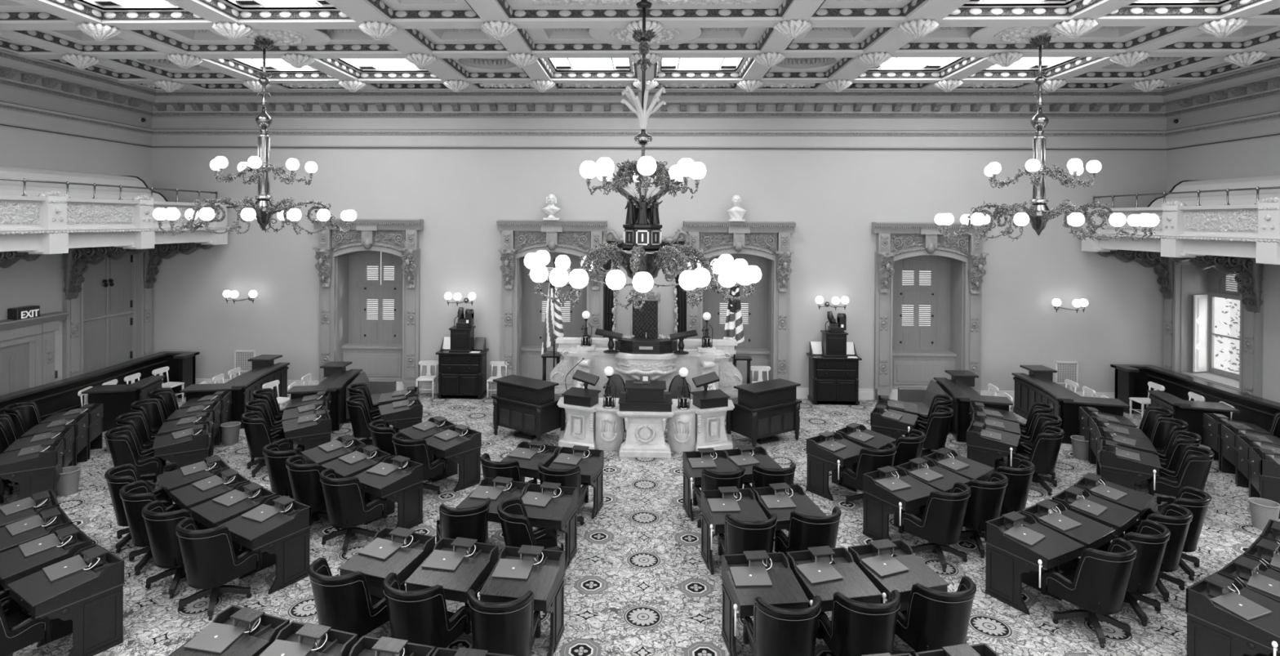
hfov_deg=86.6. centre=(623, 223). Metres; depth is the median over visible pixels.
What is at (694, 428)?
desk
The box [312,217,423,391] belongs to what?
window
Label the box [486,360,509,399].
wooden chair
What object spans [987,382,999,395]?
wooden chair
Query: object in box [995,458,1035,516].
leather armchair
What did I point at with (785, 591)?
desk
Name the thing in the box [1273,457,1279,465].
laptop
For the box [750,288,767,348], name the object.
shutter
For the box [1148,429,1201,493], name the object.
leather armchair
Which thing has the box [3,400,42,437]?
leather armchair
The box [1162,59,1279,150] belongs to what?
trim
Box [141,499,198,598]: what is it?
leather armchair
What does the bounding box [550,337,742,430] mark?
rostrum
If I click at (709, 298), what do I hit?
shutter
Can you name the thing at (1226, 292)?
shutter
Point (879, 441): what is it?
desk
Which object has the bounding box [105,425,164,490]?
leather armchair
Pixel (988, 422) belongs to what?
laptop
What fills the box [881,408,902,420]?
laptop
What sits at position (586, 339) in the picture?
desk lamp
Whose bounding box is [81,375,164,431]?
desk
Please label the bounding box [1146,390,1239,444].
desk
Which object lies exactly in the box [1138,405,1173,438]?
leather armchair
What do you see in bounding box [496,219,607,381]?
window
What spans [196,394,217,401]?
laptop
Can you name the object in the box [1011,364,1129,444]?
desk
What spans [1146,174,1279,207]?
pew
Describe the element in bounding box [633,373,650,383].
desk clock
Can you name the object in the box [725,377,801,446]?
desk
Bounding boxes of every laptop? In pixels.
[0,496,47,515]
[4,514,56,535]
[17,444,49,456]
[18,533,72,557]
[30,431,60,441]
[42,554,99,582]
[46,418,74,427]
[62,408,88,415]
[171,427,201,439]
[176,415,201,425]
[180,460,216,475]
[183,617,260,653]
[186,404,209,412]
[191,474,235,491]
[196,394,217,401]
[212,488,260,506]
[240,502,292,522]
[259,633,327,655]
[297,403,321,412]
[297,413,320,423]
[302,394,321,401]
[317,439,353,452]
[337,450,376,464]
[357,534,413,559]
[365,461,408,475]
[391,389,410,396]
[392,399,414,408]
[412,420,444,431]
[421,544,475,570]
[433,429,467,440]
[469,482,511,499]
[491,551,543,579]
[508,444,545,459]
[521,487,561,506]
[553,449,589,465]
[688,452,716,467]
[706,492,741,511]
[728,453,759,466]
[729,558,772,586]
[760,488,795,508]
[795,560,843,584]
[817,439,846,452]
[847,429,874,442]
[861,553,909,577]
[875,471,911,491]
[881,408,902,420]
[887,400,905,408]
[909,462,943,481]
[937,452,969,471]
[981,429,1001,440]
[982,408,1004,417]
[984,418,1004,428]
[1004,524,1045,546]
[1038,506,1081,531]
[1070,495,1107,515]
[1089,479,1127,500]
[1097,413,1119,422]
[1107,423,1129,435]
[1112,432,1136,446]
[1115,447,1140,461]
[1209,583,1271,620]
[1226,420,1253,430]
[1245,432,1273,443]
[1246,571,1279,598]
[1260,444,1279,454]
[1270,552,1279,568]
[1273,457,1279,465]
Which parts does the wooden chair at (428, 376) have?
seat, crest rail, leg, leg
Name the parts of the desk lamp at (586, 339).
lantern frame, globe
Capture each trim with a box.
[0,48,155,146]
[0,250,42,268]
[151,89,1166,150]
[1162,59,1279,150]
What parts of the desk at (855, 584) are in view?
hinge arm, raised lid, hinge arm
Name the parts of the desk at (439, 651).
raised lid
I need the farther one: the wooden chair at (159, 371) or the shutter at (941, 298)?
the shutter at (941, 298)
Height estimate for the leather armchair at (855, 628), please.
1.030 m
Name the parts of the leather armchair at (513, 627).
nailhead trim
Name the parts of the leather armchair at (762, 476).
nailhead trim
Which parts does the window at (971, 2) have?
dark corner pane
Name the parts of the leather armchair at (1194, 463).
seat, nailhead trim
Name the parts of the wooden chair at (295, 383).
crest rail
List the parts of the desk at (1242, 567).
hinge arm, raised lid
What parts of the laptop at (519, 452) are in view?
lid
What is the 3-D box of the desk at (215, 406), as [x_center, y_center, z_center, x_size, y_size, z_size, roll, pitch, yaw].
[-8.248,3.925,13.082,0.812,0.929,0.748,0,0,-21]
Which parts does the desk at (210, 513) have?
panel, panel, raised lid, hinge arm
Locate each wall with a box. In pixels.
[0,124,151,381]
[151,146,1166,399]
[1166,134,1279,402]
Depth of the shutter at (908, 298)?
17.84 m
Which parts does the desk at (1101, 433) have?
drawer, panel, panel, raised lid, hinge arm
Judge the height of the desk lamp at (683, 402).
0.792 m
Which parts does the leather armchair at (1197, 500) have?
seat, nailhead trim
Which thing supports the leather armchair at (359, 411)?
on the floor
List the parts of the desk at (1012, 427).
raised lid, hinge arm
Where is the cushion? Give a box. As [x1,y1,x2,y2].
[605,374,625,397]
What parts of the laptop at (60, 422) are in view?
lid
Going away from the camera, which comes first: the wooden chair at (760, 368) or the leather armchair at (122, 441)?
the leather armchair at (122, 441)
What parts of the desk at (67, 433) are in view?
hinge arm, raised lid, panel, panel, drawer, panel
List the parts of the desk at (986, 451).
raised lid, hinge arm, panel, apron moulding, panel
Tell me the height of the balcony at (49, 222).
1.360 m
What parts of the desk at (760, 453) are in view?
raised lid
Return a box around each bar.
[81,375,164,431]
[179,354,289,428]
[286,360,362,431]
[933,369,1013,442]
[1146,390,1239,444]
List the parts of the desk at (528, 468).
panel, raised lid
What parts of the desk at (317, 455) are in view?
raised lid, hinge arm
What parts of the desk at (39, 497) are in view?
raised lid, hinge arm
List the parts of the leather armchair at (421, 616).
seat, nailhead trim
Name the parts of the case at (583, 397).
lid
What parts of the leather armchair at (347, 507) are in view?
nailhead trim, seat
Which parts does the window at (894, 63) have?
dark corner pane, skylight pane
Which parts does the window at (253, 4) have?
dark corner pane, skylight pane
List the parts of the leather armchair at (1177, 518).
seat, nailhead trim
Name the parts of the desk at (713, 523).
apron moulding, panel, raised lid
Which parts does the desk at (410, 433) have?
panel, panel, raised lid, hinge arm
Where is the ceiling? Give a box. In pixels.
[0,0,1279,92]
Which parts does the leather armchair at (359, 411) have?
nailhead trim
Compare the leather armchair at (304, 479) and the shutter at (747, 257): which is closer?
the leather armchair at (304, 479)
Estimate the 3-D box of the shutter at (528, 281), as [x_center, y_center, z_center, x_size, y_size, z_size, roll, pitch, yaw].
[-2.471,1.191,18.207,0.440,0.975,0.056,0,0,2]
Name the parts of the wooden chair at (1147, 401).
leg, seat, leg, crest rail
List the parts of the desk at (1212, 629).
hinge arm, raised lid, apron moulding, panel, panel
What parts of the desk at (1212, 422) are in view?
panel, drawer, panel, panel, raised lid, hinge arm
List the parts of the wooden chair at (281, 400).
crest rail, post, seat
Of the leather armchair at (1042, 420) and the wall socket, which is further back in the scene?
the wall socket
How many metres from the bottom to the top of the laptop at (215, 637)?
0.124 m
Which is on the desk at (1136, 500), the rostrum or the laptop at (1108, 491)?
the laptop at (1108, 491)
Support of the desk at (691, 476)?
on the floor
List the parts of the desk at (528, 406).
leg, panel, panel, panel, leg, leg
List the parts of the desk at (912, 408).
raised lid, hinge arm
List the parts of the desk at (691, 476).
panel, raised lid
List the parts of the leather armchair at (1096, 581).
seat, swivel post, nailhead trim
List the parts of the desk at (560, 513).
raised lid, hinge arm, panel, apron moulding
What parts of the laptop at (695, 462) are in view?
lid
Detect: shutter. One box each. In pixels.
[83,258,106,319]
[83,317,106,373]
[107,312,131,366]
[108,253,131,314]
[348,250,364,284]
[348,284,364,342]
[364,250,381,284]
[364,284,380,343]
[380,284,396,343]
[381,251,396,284]
[395,284,402,343]
[396,255,402,284]
[523,285,539,345]
[524,255,537,285]
[539,285,555,345]
[540,252,556,285]
[555,252,573,286]
[555,286,572,346]
[572,286,586,337]
[573,254,586,286]
[702,255,717,286]
[702,288,717,338]
[717,253,734,287]
[717,288,729,338]
[734,253,751,288]
[735,288,751,348]
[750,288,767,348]
[751,254,767,288]
[892,289,899,350]
[893,259,900,289]
[899,255,916,289]
[899,289,916,350]
[915,289,933,351]
[916,254,933,289]
[933,255,951,289]
[933,289,951,351]
[1192,294,1207,372]
[1208,266,1223,293]
[1223,273,1239,295]
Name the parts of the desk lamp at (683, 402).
lantern frame, globe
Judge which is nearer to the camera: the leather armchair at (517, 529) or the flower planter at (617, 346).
the leather armchair at (517, 529)
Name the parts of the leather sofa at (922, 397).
sofa arm, sofa seat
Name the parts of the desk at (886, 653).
raised lid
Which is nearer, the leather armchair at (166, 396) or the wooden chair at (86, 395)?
the leather armchair at (166, 396)
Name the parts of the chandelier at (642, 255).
globe, globe, globe, globe, globe, globe, globe, globe, globe, arm, globe, arm, arm, lamp shade, drum frame, globe, rod, globe, arm, arm, arm, globe, arm, arm, globe, globe, globe, globe, globe, globe, globe, globe, globe, globe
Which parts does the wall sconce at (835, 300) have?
globe, globe, globe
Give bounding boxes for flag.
[541,255,564,367]
[723,257,744,365]
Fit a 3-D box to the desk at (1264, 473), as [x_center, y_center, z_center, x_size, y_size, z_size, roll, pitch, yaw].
[10.329,4.055,10.595,0.812,0.929,0.748,1,0,32]
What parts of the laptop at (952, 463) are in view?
lid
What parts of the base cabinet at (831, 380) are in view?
panel, door, drawer, drawer, door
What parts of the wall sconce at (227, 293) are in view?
globe, globe, arm, arm, globe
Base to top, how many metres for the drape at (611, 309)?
3.650 m
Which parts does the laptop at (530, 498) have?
lid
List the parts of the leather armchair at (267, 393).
nailhead trim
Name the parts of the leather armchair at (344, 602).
nailhead trim, seat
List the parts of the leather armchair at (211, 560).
seat, swivel post, nailhead trim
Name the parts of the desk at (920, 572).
hinge arm, raised lid, hinge arm, panel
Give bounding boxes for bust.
[542,193,560,219]
[727,194,746,221]
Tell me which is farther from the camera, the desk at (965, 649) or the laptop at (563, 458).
the laptop at (563, 458)
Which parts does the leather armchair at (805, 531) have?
nailhead trim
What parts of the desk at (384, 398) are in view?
raised lid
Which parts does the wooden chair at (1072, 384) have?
crest rail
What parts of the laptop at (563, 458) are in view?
lid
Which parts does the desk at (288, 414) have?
hinge arm, raised lid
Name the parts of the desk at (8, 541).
raised lid, hinge arm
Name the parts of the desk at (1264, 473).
drawer, panel, panel, apron moulding, raised lid, hinge arm, panel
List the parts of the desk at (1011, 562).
hinge arm, raised lid, panel, apron moulding, panel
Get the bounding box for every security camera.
[137,116,145,122]
[1173,118,1181,124]
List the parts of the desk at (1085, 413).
drawer, panel, panel, raised lid, hinge arm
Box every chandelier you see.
[152,36,356,235]
[524,0,761,311]
[934,35,1159,241]
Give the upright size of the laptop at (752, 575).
0.124 m
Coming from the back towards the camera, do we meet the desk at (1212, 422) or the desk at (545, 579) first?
the desk at (1212, 422)
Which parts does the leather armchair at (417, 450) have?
nailhead trim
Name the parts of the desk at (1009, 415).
drawer, raised lid, hinge arm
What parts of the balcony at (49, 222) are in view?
brass rail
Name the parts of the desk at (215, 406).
hinge arm, raised lid, panel, panel, panel, drawer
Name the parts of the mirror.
pale panel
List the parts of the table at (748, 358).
leg, leg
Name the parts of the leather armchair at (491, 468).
nailhead trim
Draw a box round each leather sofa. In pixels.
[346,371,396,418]
[897,379,950,429]
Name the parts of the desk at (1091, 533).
hinge arm, raised lid, panel, panel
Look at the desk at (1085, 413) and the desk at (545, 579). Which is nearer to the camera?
the desk at (545, 579)
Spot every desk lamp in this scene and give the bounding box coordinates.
[580,311,591,346]
[602,366,616,408]
[676,367,690,409]
[701,311,712,348]
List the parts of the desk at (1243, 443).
panel, drawer, panel, panel, raised lid, hinge arm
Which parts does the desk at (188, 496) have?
panel, raised lid, hinge arm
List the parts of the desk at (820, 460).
hinge arm, panel, apron moulding, raised lid, panel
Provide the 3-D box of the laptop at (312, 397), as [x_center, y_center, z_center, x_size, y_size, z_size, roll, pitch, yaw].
[-6.400,3.564,13.985,0.398,0.124,0.465,0,0,-20]
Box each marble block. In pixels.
[576,344,595,351]
[697,346,715,352]
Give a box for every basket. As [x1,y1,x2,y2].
[56,465,81,496]
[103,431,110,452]
[220,421,240,444]
[1070,435,1088,460]
[1199,444,1211,449]
[1247,497,1279,529]
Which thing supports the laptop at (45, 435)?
on the desk at (67, 433)
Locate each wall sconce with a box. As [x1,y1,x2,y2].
[222,289,257,303]
[444,292,475,306]
[815,295,848,310]
[1052,297,1088,312]
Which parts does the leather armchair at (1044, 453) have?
seat, swivel post, nailhead trim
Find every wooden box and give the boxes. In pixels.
[448,325,475,352]
[820,329,848,357]
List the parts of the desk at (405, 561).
panel, raised lid, panel, hinge arm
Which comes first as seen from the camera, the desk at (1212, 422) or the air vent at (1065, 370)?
the desk at (1212, 422)
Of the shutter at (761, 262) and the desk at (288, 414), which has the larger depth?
the shutter at (761, 262)
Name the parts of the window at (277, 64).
dark corner pane, skylight pane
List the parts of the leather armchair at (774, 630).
nailhead trim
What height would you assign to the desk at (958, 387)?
1.070 m
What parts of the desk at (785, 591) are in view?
apron moulding, panel, hinge arm, raised lid, hinge arm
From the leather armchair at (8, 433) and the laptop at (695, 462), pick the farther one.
the leather armchair at (8, 433)
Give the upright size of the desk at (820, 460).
0.929 m
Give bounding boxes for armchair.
[0,413,22,452]
[0,449,18,494]
[0,476,13,502]
[0,584,24,610]
[0,598,53,655]
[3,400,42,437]
[104,462,173,552]
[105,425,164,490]
[115,411,165,475]
[119,480,182,574]
[130,397,167,435]
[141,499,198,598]
[147,387,179,421]
[175,516,262,620]
[240,410,293,476]
[244,398,283,461]
[252,387,286,421]
[262,442,297,498]
[284,453,328,528]
[307,556,389,640]
[319,467,386,554]
[346,394,389,445]
[347,382,380,437]
[368,418,395,455]
[382,572,471,648]
[391,431,447,493]
[435,497,490,542]
[466,588,540,655]
[480,453,537,483]
[497,496,565,571]
[537,461,588,528]
[604,373,626,431]
[668,374,692,399]
[693,465,745,537]
[718,512,777,555]
[742,595,822,655]
[743,462,795,531]
[774,506,841,555]
[816,589,901,655]
[838,442,897,504]
[893,428,925,466]
[893,575,976,655]
[898,481,971,572]
[905,404,953,457]
[916,394,952,426]
[960,471,1008,557]
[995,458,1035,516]
[1006,425,1064,495]
[1017,401,1053,435]
[1017,412,1062,479]
[1040,537,1137,648]
[1097,519,1170,626]
[1109,502,1193,601]
[1133,485,1211,580]
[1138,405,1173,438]
[1146,416,1188,480]
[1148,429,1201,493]
[1148,444,1214,512]
[1268,412,1279,438]
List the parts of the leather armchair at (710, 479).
nailhead trim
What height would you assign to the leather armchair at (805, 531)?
1.030 m
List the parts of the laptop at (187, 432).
lid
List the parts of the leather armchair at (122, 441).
nailhead trim, seat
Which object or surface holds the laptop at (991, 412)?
on the desk at (1009, 415)
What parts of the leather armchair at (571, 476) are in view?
nailhead trim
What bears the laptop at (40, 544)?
on the desk at (15, 566)
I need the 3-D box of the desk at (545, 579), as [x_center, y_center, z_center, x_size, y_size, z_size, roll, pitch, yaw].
[-1.070,3.997,7.163,0.748,0.929,0.812,0,0,9]
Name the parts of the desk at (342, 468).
panel, raised lid, hinge arm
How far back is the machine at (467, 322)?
17.10 m
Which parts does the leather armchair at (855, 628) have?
nailhead trim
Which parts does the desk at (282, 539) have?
panel, panel, apron moulding, raised lid, hinge arm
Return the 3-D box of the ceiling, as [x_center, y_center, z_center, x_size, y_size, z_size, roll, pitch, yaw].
[0.313,-3.604,10.380,27.600,1.081,15.600,0,0,2]
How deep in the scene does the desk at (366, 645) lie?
5.78 m
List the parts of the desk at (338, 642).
hinge arm, raised lid, hinge arm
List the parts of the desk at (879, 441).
hinge arm, raised lid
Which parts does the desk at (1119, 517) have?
hinge arm, raised lid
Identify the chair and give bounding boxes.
[77,386,93,406]
[102,378,117,384]
[124,372,141,383]
[151,365,184,401]
[211,373,224,383]
[227,366,240,379]
[262,379,289,409]
[287,381,297,399]
[300,373,311,385]
[415,360,438,398]
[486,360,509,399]
[630,288,661,337]
[750,365,770,382]
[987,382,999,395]
[1003,391,1013,411]
[1064,378,1079,392]
[1081,386,1096,396]
[1128,381,1164,419]
[1187,391,1205,401]
[1218,400,1235,419]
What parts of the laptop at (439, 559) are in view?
lid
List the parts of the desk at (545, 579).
raised lid, hinge arm, panel, apron moulding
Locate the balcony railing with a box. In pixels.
[0,165,168,201]
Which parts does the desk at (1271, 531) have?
raised lid, hinge arm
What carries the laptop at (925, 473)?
on the desk at (945, 483)
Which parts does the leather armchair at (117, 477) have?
nailhead trim, seat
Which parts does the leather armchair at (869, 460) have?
nailhead trim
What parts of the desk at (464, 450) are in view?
panel, raised lid, panel, apron moulding, hinge arm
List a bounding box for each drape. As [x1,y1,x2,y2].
[603,241,620,337]
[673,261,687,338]
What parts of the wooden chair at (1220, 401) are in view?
crest rail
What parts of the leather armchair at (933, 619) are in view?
seat, nailhead trim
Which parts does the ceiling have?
relief panel, relief panel, relief panel, relief panel, relief panel, relief panel, relief panel, relief panel, relief panel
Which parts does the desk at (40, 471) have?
panel, apron moulding, hinge arm, raised lid, panel, drawer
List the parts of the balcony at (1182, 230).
brass rail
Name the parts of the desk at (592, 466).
raised lid, panel, apron moulding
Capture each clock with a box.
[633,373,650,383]
[642,376,648,380]
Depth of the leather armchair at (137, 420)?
12.10 m
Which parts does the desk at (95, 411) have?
hinge arm, raised lid, panel, panel, panel, drawer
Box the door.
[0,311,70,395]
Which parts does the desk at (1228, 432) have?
panel, drawer, panel, panel, raised lid, hinge arm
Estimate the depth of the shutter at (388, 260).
18.34 m
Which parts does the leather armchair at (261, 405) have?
nailhead trim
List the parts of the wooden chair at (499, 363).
leg, seat, crest rail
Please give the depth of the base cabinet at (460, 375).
16.98 m
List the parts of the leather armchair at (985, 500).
swivel post, seat, nailhead trim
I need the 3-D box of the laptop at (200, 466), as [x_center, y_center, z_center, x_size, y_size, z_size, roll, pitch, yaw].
[-6.274,3.583,10.011,0.398,0.124,0.465,0,0,-40]
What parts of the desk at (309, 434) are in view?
panel, apron moulding, panel, raised lid, hinge arm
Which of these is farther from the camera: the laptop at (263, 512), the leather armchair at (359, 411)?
the leather armchair at (359, 411)
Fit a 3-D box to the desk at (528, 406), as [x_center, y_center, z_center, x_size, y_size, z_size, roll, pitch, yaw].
[-1.965,3.845,14.164,1.360,1.160,0.890,1,0,35]
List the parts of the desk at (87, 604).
panel, apron moulding, panel, raised lid, hinge arm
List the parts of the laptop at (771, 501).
lid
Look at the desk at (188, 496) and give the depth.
9.25 m
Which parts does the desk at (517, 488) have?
panel, raised lid, hinge arm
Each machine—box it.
[453,306,474,328]
[825,311,846,332]
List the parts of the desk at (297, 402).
hinge arm, raised lid, drawer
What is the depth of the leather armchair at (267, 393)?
13.80 m
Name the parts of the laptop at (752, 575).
lid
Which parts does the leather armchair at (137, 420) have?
nailhead trim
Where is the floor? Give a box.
[0,391,1279,655]
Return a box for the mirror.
[598,226,690,338]
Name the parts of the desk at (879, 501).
hinge arm, apron moulding, panel, raised lid, panel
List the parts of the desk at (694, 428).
panel moulding, panel moulding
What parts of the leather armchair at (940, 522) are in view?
seat, swivel post, nailhead trim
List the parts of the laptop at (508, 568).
lid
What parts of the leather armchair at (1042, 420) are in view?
seat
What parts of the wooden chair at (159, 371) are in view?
crest rail, seat, leg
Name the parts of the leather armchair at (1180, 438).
nailhead trim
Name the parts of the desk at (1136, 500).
hinge arm, raised lid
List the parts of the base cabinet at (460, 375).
door, drawer, drawer, door, panel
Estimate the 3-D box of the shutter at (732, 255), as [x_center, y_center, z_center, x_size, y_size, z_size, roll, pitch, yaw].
[2.706,1.225,18.024,0.440,0.975,0.052,0,0,2]
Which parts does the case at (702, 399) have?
lid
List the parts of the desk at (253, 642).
hinge arm, raised lid, hinge arm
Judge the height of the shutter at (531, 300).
1.602 m
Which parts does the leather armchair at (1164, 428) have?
nailhead trim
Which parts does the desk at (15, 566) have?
raised lid, hinge arm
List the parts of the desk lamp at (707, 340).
lantern frame, globe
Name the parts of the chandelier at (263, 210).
globe, globe, globe, globe, globe, globe, arm, arm, globe, arm, globe, globe, arm, rod, arm, globe, arm, globe, globe, globe, globe, globe, globe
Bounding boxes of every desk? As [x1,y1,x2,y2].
[0,438,63,499]
[0,488,59,527]
[0,505,72,552]
[0,523,93,613]
[3,426,74,466]
[6,543,124,655]
[20,413,88,465]
[38,403,103,459]
[152,422,210,468]
[156,411,213,469]
[157,454,230,497]
[165,400,221,455]
[168,604,289,655]
[169,467,249,529]
[177,390,231,442]
[190,481,276,551]
[218,494,311,594]
[258,620,357,655]
[281,400,328,453]
[281,409,331,463]
[284,390,331,444]
[300,434,365,470]
[320,444,391,499]
[337,526,435,598]
[348,635,435,655]
[355,454,424,528]
[377,386,419,430]
[377,395,422,432]
[398,415,456,479]
[404,536,497,648]
[425,423,481,491]
[431,646,515,655]
[456,475,529,540]
[477,544,565,655]
[491,373,565,440]
[500,440,559,482]
[520,481,578,568]
[548,444,604,519]
[557,396,734,457]
[617,379,672,411]
[619,332,672,354]
[682,447,737,520]
[700,485,768,574]
[720,550,809,655]
[722,444,782,484]
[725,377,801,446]
[751,482,826,531]
[786,545,882,612]
[805,431,863,500]
[835,422,897,470]
[848,538,949,610]
[861,652,911,655]
[862,465,939,540]
[870,404,918,442]
[875,394,918,436]
[896,457,970,512]
[913,642,999,655]
[924,447,995,480]
[966,421,1020,480]
[968,401,1018,458]
[970,411,1021,466]
[984,510,1084,614]
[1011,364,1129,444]
[1021,498,1115,573]
[1052,484,1139,549]
[1073,471,1153,537]
[1078,406,1137,461]
[1088,416,1149,464]
[1095,426,1157,490]
[1097,439,1161,489]
[1184,571,1279,655]
[1202,413,1273,470]
[1218,553,1279,655]
[1220,423,1279,484]
[1235,435,1279,497]
[1243,536,1279,572]
[1248,446,1279,518]
[1259,519,1279,542]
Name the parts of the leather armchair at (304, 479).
nailhead trim, swivel post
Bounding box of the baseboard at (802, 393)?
[195,377,1115,401]
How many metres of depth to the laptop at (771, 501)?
8.94 m
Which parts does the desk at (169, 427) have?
hinge arm, raised lid, panel, panel, drawer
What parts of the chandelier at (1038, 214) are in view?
globe, globe, globe, globe, globe, globe, globe, arm, arm, globe, globe, arm, rod, arm, arm, arm, globe, globe, globe, globe, globe, globe, globe, globe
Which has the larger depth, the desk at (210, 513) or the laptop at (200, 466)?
the laptop at (200, 466)
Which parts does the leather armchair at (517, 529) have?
nailhead trim, seat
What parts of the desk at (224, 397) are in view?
hinge arm, raised lid, panel, panel, drawer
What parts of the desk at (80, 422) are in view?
hinge arm, raised lid, panel, panel, panel, drawer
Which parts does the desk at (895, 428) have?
hinge arm, raised lid, panel, apron moulding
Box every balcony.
[0,177,231,253]
[1076,186,1279,264]
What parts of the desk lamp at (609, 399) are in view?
lantern frame, globe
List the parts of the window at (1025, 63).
skylight pane, dark corner pane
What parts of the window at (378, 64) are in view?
skylight pane, dark corner pane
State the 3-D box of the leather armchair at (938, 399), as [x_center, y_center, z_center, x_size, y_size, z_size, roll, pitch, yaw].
[6.133,3.964,13.569,0.788,1.030,0.628,0,0,24]
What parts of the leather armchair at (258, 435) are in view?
nailhead trim, seat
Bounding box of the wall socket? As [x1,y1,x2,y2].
[54,370,57,377]
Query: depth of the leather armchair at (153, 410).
13.01 m
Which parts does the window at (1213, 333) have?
perimeter rail, sill, frame casing, sash, pane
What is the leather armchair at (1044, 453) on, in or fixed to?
on the floor
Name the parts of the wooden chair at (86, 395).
post, crest rail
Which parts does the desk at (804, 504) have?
hinge arm, raised lid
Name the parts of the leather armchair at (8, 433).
nailhead trim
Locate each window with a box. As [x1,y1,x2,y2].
[0,242,213,420]
[79,0,183,9]
[223,0,337,9]
[230,58,320,71]
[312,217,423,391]
[341,58,428,71]
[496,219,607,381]
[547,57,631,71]
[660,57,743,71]
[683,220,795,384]
[869,57,964,71]
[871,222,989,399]
[963,0,1075,5]
[982,57,1079,71]
[1097,248,1279,431]
[1128,0,1230,4]
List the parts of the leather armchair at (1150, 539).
seat, nailhead trim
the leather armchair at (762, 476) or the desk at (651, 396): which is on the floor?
the leather armchair at (762, 476)
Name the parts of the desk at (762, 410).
leg, leg, panel, panel, panel, leg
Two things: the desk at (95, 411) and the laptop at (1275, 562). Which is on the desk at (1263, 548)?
the laptop at (1275, 562)
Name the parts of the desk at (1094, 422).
drawer, panel, panel, raised lid, hinge arm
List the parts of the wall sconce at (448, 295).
globe, globe, globe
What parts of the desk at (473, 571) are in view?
raised lid, hinge arm, apron moulding, panel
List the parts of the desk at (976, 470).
hinge arm, raised lid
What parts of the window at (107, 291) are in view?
perimeter rail, door pull, frame casing, shutter frame, door pull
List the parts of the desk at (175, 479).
raised lid, hinge arm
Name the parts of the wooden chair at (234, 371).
crest rail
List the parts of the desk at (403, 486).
panel, raised lid, panel, apron moulding, hinge arm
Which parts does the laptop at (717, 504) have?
lid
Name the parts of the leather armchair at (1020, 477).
nailhead trim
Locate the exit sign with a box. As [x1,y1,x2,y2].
[7,305,39,319]
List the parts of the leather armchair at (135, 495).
seat, nailhead trim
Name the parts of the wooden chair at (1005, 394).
crest rail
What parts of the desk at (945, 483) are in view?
hinge arm, raised lid, panel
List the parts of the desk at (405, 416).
panel, apron moulding, raised lid, hinge arm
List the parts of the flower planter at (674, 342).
planter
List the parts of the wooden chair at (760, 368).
crest rail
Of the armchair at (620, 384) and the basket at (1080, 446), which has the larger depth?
the armchair at (620, 384)
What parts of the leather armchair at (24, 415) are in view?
nailhead trim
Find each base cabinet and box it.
[435,348,488,398]
[806,352,862,404]
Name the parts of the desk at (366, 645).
raised lid, hinge arm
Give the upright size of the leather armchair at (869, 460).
1.030 m
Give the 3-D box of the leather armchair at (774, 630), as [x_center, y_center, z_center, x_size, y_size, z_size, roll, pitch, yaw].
[1.517,3.966,6.437,0.628,1.030,0.788,0,0,-3]
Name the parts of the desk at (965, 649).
raised lid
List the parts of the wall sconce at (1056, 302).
globe, arm, arm, globe, globe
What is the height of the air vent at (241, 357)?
0.560 m
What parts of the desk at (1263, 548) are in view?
hinge arm, raised lid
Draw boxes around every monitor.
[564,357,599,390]
[692,371,719,390]
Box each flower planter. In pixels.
[613,333,635,350]
[657,333,677,350]
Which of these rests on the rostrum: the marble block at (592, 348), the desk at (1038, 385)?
the marble block at (592, 348)
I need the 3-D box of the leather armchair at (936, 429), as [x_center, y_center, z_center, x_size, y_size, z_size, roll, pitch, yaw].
[5.754,3.965,12.766,0.788,1.030,0.628,1,0,35]
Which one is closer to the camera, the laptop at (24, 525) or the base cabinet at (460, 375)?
the laptop at (24, 525)
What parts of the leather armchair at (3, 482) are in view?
seat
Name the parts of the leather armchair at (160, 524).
nailhead trim, seat, swivel post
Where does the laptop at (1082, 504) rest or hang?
on the desk at (1119, 517)
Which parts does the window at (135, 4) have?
dark corner pane, skylight pane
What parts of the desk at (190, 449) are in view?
apron moulding, panel, hinge arm, raised lid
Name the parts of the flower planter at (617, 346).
planter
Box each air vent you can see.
[234,350,255,372]
[1055,360,1078,383]
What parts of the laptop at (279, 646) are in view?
lid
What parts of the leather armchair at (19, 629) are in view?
seat, nailhead trim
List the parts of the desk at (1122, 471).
raised lid, hinge arm, panel, apron moulding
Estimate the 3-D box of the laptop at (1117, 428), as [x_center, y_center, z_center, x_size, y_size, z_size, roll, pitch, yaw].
[8.856,3.670,12.252,0.398,0.124,0.465,1,0,33]
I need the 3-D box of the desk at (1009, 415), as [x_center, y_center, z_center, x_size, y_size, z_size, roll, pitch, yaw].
[7.207,4.023,13.298,0.812,0.929,0.748,0,0,22]
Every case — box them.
[561,386,600,407]
[690,389,730,408]
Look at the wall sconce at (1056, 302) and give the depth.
16.68 m

